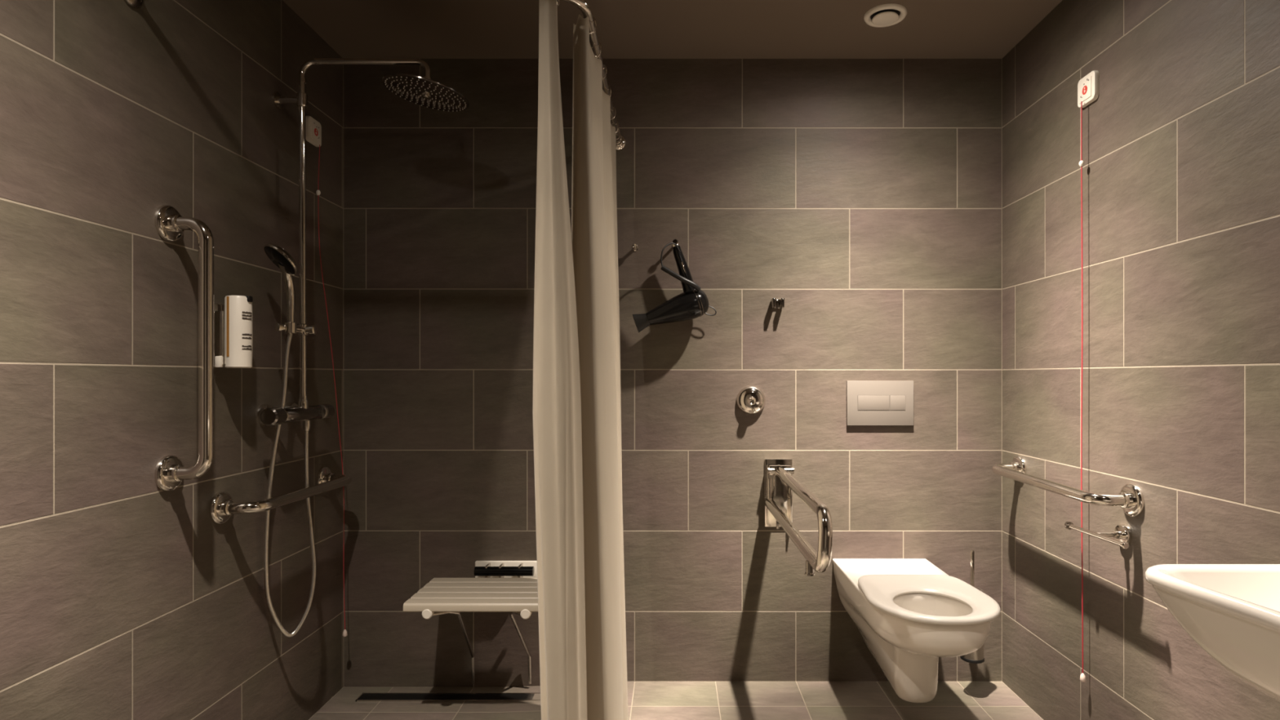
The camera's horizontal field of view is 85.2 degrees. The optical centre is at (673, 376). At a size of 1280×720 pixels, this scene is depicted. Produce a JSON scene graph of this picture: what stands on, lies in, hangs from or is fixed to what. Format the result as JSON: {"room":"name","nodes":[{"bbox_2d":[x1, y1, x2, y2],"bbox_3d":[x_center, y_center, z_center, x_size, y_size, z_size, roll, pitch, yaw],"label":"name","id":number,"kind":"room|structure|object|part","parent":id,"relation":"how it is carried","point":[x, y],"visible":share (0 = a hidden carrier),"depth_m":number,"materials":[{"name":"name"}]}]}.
{"room":"accessible bathroom","nodes":[
{"label":"accessible bathroom","id":0,"kind":"room"},
{"bbox_2d":[0,0,343,719],"bbox_3d":[-1.289,0.026,0.919,0.120,2.418,3.339,0,0,0],"label":"wall","id":1,"kind":"structure","parent":0,"point":[122,597],"depth_m":1.65,"materials":[{"name":"tile"}]},
{"bbox_2d":[154,204,213,491],"bbox_3d":[-1.174,-0.068,1.690,0.109,0.695,0.088,0,0,0],"label":"grab rail","id":2,"kind":"object","parent":1,"relation":"attached to","point":[170,472],"visible":1,"depth_m":1.68,"materials":[{"name":"silver metal"}]},
{"bbox_2d":[213,295,253,368],"bbox_3d":[-1.180,-0.119,1.868,0.095,0.194,0.065,0,0,0],"label":"soap dispenser","id":3,"kind":"object","parent":1,"relation":"attached to","point":[233,320],"visible":0.96,"depth_m":1.85,"materials":[{"name":"beige plastic"}]},
{"bbox_2d":[208,466,351,524],"bbox_3d":[-1.171,0.358,2.162,0.116,0.092,0.644,0,0,0],"label":"grab rail","id":4,"kind":"object","parent":1,"relation":"attached to","point":[222,505],"visible":1,"depth_m":1.93,"materials":[{"name":"silver metal"}]},
{"bbox_2d":[305,115,347,636],"bbox_3d":[-1.208,0.027,2.407,0.038,1.801,0.181,0,0,18],"label":"cord","id":5,"kind":"object","parent":1,"relation":"attached to","point":[313,127],"visible":0.97,"depth_m":2.38,"materials":[{"name":"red plastic"}]},
{"bbox_3d":[-1.222,-0.832,2.362,0.013,0.084,0.087,0,0,0],"label":"wall plate","id":6,"kind":"part","parent":5,"relation":"part of","materials":[{"name":"beige plastic"}]},
{"bbox_3d":[-1.215,-0.830,2.362,0.003,0.058,0.058,0,0,0],"label":"panel","id":7,"kind":"part","parent":5,"relation":"part of","materials":[{"name":"beige plastic"}]},
{"bbox_3d":[-1.195,0.056,2.433,0.009,1.700,0.110,0,0,23],"label":"cord","id":8,"kind":"part","parent":5,"relation":"part of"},
{"bbox_2d":[257,57,469,426],"bbox_3d":[-0.933,-0.418,2.146,0.592,1.133,0.341,0,0,0],"label":"shower column","id":9,"kind":"structure","parent":1,"relation":"attached to","point":[425,91],"depth_m":2.14,"materials":[{"name":"silver metal"}]},
{"bbox_3d":[-1.150,0.116,2.006,0.051,0.051,0.062,0,0,0],"label":"mixer knob","id":10,"kind":"part","parent":9,"relation":"part of","materials":[{"name":"silver metal"}]},
{"bbox_3d":[-1.158,-0.144,2.050,0.026,0.026,0.024,0,0,30],"label":"cradle knob","id":11,"kind":"part","parent":9,"relation":"part of","materials":[{"name":"silver metal"}]},
{"bbox_2d":[263,243,315,637],"bbox_3d":[-1.155,0.211,2.070,0.118,1.170,0.288,0,0,-14],"label":"shower","id":12,"kind":"object","parent":9,"relation":"hanging from","point":[280,257],"visible":0.98,"depth_m":2.06,"materials":[{"name":"silver metal"}]},
{"bbox_3d":[-1.126,-0.237,2.036,0.041,0.222,0.090,0,0,-13],"label":"handle","id":13,"kind":"part","parent":12,"relation":"part of","materials":[{"name":"silver metal"}]},
{"bbox_2d":[297,395,308,408],"bbox_3d":[-1.146,0.081,2.153,0.028,0.040,0.028,0,0,0],"label":"pipe fitting","id":14,"kind":"object","parent":9,"relation":"attached to","point":[303,402],"depth_m":2.14,"materials":[{"name":"silver metal"}]},
{"bbox_3d":[-1.121,-0.144,2.153,0.027,0.031,0.031,0,0,0],"label":"slider knob","id":15,"kind":"part","parent":9,"relation":"part of","materials":[{"name":"silver metal"}]},
{"bbox_3d":[-1.150,0.116,2.286,0.049,0.049,0.060,0,0,0],"label":"mixer knob","id":16,"kind":"part","parent":9,"relation":"part of","materials":[{"name":"silver metal"}]},
{"bbox_2d":[124,0,626,151],"bbox_3d":[-0.702,-0.869,2.064,1.054,0.066,1.050,0,0,0],"label":"rail","id":17,"kind":"object","parent":1,"relation":"attached to","point":[582,5],"visible":0.75,"depth_m":1.79,"materials":[{"name":"silver metal"}]},
{"bbox_2d":[533,0,587,719],"bbox_3d":[-0.256,0.083,1.567,0.129,1.866,0.076,0,0,0],"label":"shower curtain","id":18,"kind":"object","parent":17,"relation":"hanging from","point":[557,393],"visible":1,"depth_m":1.55,"materials":[{"name":"beige fabric"}]},
{"bbox_3d":[-0.709,-0.869,2.073,1.031,0.023,1.024,0,0,0],"label":"rail","id":19,"kind":"part","parent":17,"relation":"part of","materials":[{"name":"silver metal"}]},
{"bbox_2d":[589,17,596,34],"bbox_3d":[-0.205,-0.861,1.700,0.037,0.047,0.007,0,0,-12],"label":"curtain ring","id":20,"kind":"object","parent":17,"relation":"hanging from","point":[590,33],"visible":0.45,"depth_m":1.70,"materials":[{"name":"silver metal"}]},
{"bbox_2d":[590,41,601,57],"bbox_3d":[-0.205,-0.861,1.830,0.037,0.047,0.007,0,0,20],"label":"curtain ring","id":21,"kind":"object","parent":17,"relation":"hanging from","point":[599,42],"visible":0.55,"depth_m":1.82,"materials":[{"name":"silver metal"}]},
{"bbox_2d":[571,14,628,719],"bbox_3d":[-0.186,0.112,2.044,0.131,1.927,0.833,0,0,0],"label":"shower curtain","id":22,"kind":"object","parent":17,"relation":"hanging from","point":[594,239],"visible":0.9,"depth_m":1.65,"materials":[{"name":"beige fabric"}]},
{"bbox_2d":[282,0,1062,58],"bbox_3d":[-0.003,-1.242,0.919,2.692,0.120,3.579,0,0,0],"label":"ceiling","id":23,"kind":"structure","parent":0,"point":[353,28],"depth_m":2.35,"materials":[{"name":"paint"}]},
{"bbox_2d":[863,3,906,26],"bbox_3d":[0.693,-1.173,2.274,0.136,0.021,0.136,0,0,0],"label":"valve","id":24,"kind":"object","parent":23,"relation":"attached to","point":[885,15],"visible":1,"depth_m":2.25,"materials":[{"name":"beige plastic"}]},
{"bbox_2d":[343,58,1001,686],"bbox_3d":[-0.003,0.026,2.649,2.692,2.418,0.120,0,0,0],"label":"wall","id":25,"kind":"structure","parent":0,"point":[863,195],"depth_m":2.59,"materials":[{"name":"tile"}]},
{"bbox_2d":[403,560,537,684],"bbox_3d":[-0.629,0.911,2.397,0.458,0.450,0.383,0,0,0],"label":"shower bench","id":26,"kind":"object","parent":25,"relation":"attached to","point":[511,587],"visible":0.94,"depth_m":2.34,"materials":[{"name":"plastic"}]},
{"bbox_3d":[-0.732,0.946,2.392,0.069,0.381,0.368,0,0,7],"label":"leg","id":27,"kind":"part","parent":26,"relation":"part of","materials":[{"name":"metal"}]},
{"bbox_3d":[-0.629,0.736,2.354,0.458,0.028,0.292,0,0,0],"label":"seat","id":28,"kind":"part","parent":26,"relation":"part of","materials":[{"name":"plastic"}]},
{"bbox_3d":[-0.617,0.736,2.581,0.234,0.100,0.016,0,0,0],"label":"wall plate","id":29,"kind":"part","parent":26,"relation":"part of","materials":[{"name":"beige plastic"}]},
{"bbox_3d":[-0.526,0.946,2.391,0.064,0.381,0.370,0,0,-9],"label":"leg","id":30,"kind":"part","parent":26,"relation":"part of","materials":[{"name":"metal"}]},
{"bbox_2d":[631,243,638,251],"bbox_3d":[-0.141,-0.475,2.566,0.023,0.023,0.047,0,0,0],"label":"towel hook","id":31,"kind":"object","parent":25,"relation":"attached to","point":[634,246],"visible":1,"depth_m":2.54,"materials":[{"name":"silver metal"}]},
{"bbox_2d":[672,239,678,246],"bbox_3d":[0.007,-0.488,2.554,0.020,0.020,0.071,0,0,0],"label":"wall hook","id":32,"kind":"object","parent":25,"relation":"attached to","point":[675,241],"visible":0.66,"depth_m":2.52,"materials":[{"name":"silver metal"}]},
{"bbox_2d":[632,242,716,333],"bbox_3d":[0.006,-0.317,2.505,0.305,0.322,0.118,0,0,0],"label":"hair dryer","id":33,"kind":"object","parent":32,"relation":"hanging from","point":[692,303],"visible":1,"depth_m":2.47,"materials":[{"name":"black plastic"}]},
{"bbox_3d":[-0.009,-0.432,2.484,0.078,0.092,0.007,0,0,-24],"label":"cord","id":34,"kind":"part","parent":33,"relation":"part of","materials":[{"name":"black plastic"}]},
{"bbox_3d":[0.027,-0.348,2.465,0.143,0.092,0.036,0,0,0],"label":"folded plug cord","id":35,"kind":"part","parent":33,"relation":"part of","materials":[{"name":"black plastic"}]},
{"bbox_3d":[0.043,-0.376,2.512,0.090,0.190,0.048,0,0,0],"label":"handle","id":36,"kind":"part","parent":33,"relation":"part of","materials":[{"name":"black plastic"}]},
{"bbox_2d":[692,288,703,316],"bbox_3d":[0.089,-0.266,2.512,0.053,0.100,0.104,0,0,0],"label":"grille","id":37,"kind":"object","parent":33,"relation":"attached to","point":[697,294],"depth_m":2.47,"materials":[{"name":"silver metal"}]},
{"bbox_3d":[0.007,-0.488,2.525,0.020,0.020,0.013,0,0,0],"label":"knob","id":38,"kind":"part","parent":32,"relation":"part of","materials":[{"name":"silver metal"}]},
{"bbox_2d":[736,386,765,414],"bbox_3d":[0.289,0.089,2.563,0.108,0.108,0.052,0,0,0],"label":"valve","id":39,"kind":"object","parent":25,"relation":"attached to","point":[750,400],"visible":1,"depth_m":2.56,"materials":[{"name":"silver metal"}]},
{"bbox_2d":[771,297,784,308],"bbox_3d":[0.385,-0.269,2.565,0.043,0.034,0.048,0,0,0],"label":"robe hook","id":40,"kind":"object","parent":25,"relation":"attached to","point":[775,304],"visible":1,"depth_m":2.55,"materials":[{"name":"silver metal"}]},
{"bbox_3d":[0.385,-0.269,2.585,0.040,0.034,0.008,0,0,0],"label":"plate","id":41,"kind":"part","parent":40,"relation":"part of","materials":[{"name":"silver metal"}]},
{"bbox_2d":[764,458,832,576],"bbox_3d":[0.388,0.433,2.168,0.108,0.252,0.842,0,0,0],"label":"support rail","id":42,"kind":"object","parent":25,"relation":"attached to","point":[780,483],"visible":1,"depth_m":2.15,"materials":[{"name":"silver metal"}]},
{"bbox_3d":[0.366,0.510,2.430,0.012,0.050,0.050,0,0,0],"label":"latch lever","id":43,"kind":"part","parent":42,"relation":"part of","materials":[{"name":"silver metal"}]},
{"bbox_3d":[0.391,0.433,2.570,0.102,0.252,0.038,0,0,0],"label":"wall plate","id":44,"kind":"part","parent":42,"relation":"part of","materials":[{"name":"silver metal"}]},
{"bbox_2d":[846,380,913,425],"bbox_3d":[0.768,0.100,2.582,0.246,0.166,0.013,0,0,0],"label":"flush plate","id":45,"kind":"object","parent":25,"relation":"attached to","point":[868,402],"visible":1,"depth_m":2.58,"materials":[{"name":"white plastic"}]},
{"bbox_2d":[832,558,1000,702],"bbox_3d":[0.767,0.842,2.236,0.372,0.370,0.705,0,0,0],"label":"toilet","id":46,"kind":"object","parent":25,"relation":"attached to","point":[909,614],"visible":1,"depth_m":2.15,"materials":[{"name":"white ceramic"}]},
{"bbox_3d":[0.767,0.666,2.099,0.372,0.020,0.432,0,0,0],"label":"seat","id":47,"kind":"part","parent":46,"relation":"part of","materials":[{"name":"white plastic"}]},
{"bbox_2d":[960,550,984,663],"bbox_3d":[1.062,0.811,2.510,0.079,0.389,0.160,0,0,0],"label":"toilet brush","id":48,"kind":"object","parent":25,"relation":"attached to","point":[977,656],"visible":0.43,"depth_m":2.44,"materials":[{"name":"metal"}]},
{"bbox_3d":[1.062,0.688,2.470,0.056,0.143,0.056,0,0,0],"label":"handle","id":49,"kind":"part","parent":48,"relation":"part of","materials":[{"name":"silver metal"}]},
{"bbox_2d":[308,681,1043,719],"bbox_3d":[-0.003,1.176,0.919,2.692,0.081,3.579,0,0,0],"label":"floor","id":50,"kind":"structure","parent":0,"point":[646,700],"depth_m":2.43,"materials":[{"name":"tile"}]},
{"bbox_2d":[355,693,540,702],"bbox_3d":[-0.745,1.155,2.501,0.770,0.008,0.058,0,0,0],"label":"drain","id":51,"kind":"object","parent":50,"relation":"on","point":[364,697],"visible":0.65,"depth_m":2.50,"materials":[{"name":"metal"}]},
{"bbox_2d":[1001,0,1279,719],"bbox_3d":[1.284,0.026,0.919,0.120,2.418,3.339,0,0,0],"label":"wall","id":52,"kind":"structure","parent":0,"point":[1181,131],"depth_m":1.85,"materials":[{"name":"tile"}]},
{"bbox_2d":[991,455,1144,516],"bbox_3d":[1.166,0.327,2.152,0.116,0.094,0.692,0,0,0],"label":"grab rail","id":53,"kind":"object","parent":52,"relation":"attached to","point":[1131,499],"visible":1,"depth_m":1.91,"materials":[{"name":"silver metal"}]},
{"bbox_2d":[1077,70,1098,682],"bbox_3d":[1.209,0.005,2.042,0.029,1.780,0.087,0,0,0],"label":"cord","id":54,"kind":"object","parent":52,"relation":"attached to","point":[1088,86],"visible":0.99,"depth_m":2.04,"materials":[{"name":"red plastic"}]},
{"bbox_3d":[1.203,0.032,2.045,0.005,1.683,0.010,0,0,0],"label":"cord","id":55,"kind":"part","parent":54,"relation":"part of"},
{"bbox_3d":[1.210,-0.841,2.042,0.003,0.058,0.058,0,0,0],"label":"panel","id":56,"kind":"part","parent":54,"relation":"part of","materials":[{"name":"beige plastic"}]},
{"bbox_3d":[1.217,-0.843,2.042,0.013,0.084,0.087,0,0,0],"label":"wall plate","id":57,"kind":"part","parent":54,"relation":"part of","materials":[{"name":"beige plastic"}]},
{"bbox_2d":[1064,521,1132,548],"bbox_3d":[1.178,0.429,1.886,0.091,0.056,0.260,0,0,0],"label":"paper holder","id":58,"kind":"object","parent":52,"relation":"attached to","point":[1122,534],"visible":1,"depth_m":1.87,"materials":[{"name":"silver metal"}]},
{"bbox_3d":[1.144,0.431,2.009,0.022,0.022,0.014,0,0,0],"label":"knob","id":59,"kind":"part","parent":58,"relation":"part of","materials":[{"name":"silver metal"}]},
{"bbox_3d":[1.178,0.429,1.882,0.068,0.013,0.013,0,0,0],"label":"arm","id":60,"kind":"part","parent":58,"relation":"part of","materials":[{"name":"silver metal"}]},
{"bbox_2d":[1144,564,1279,702],"bbox_3d":[0.995,0.432,0.872,0.455,0.236,0.595,0,0,0],"label":"washbasin","id":61,"kind":"object","parent":52,"relation":"attached to","point":[1232,611],"visible":1,"depth_m":1.05,"materials":[{"name":"white ceramic"}]}
]}

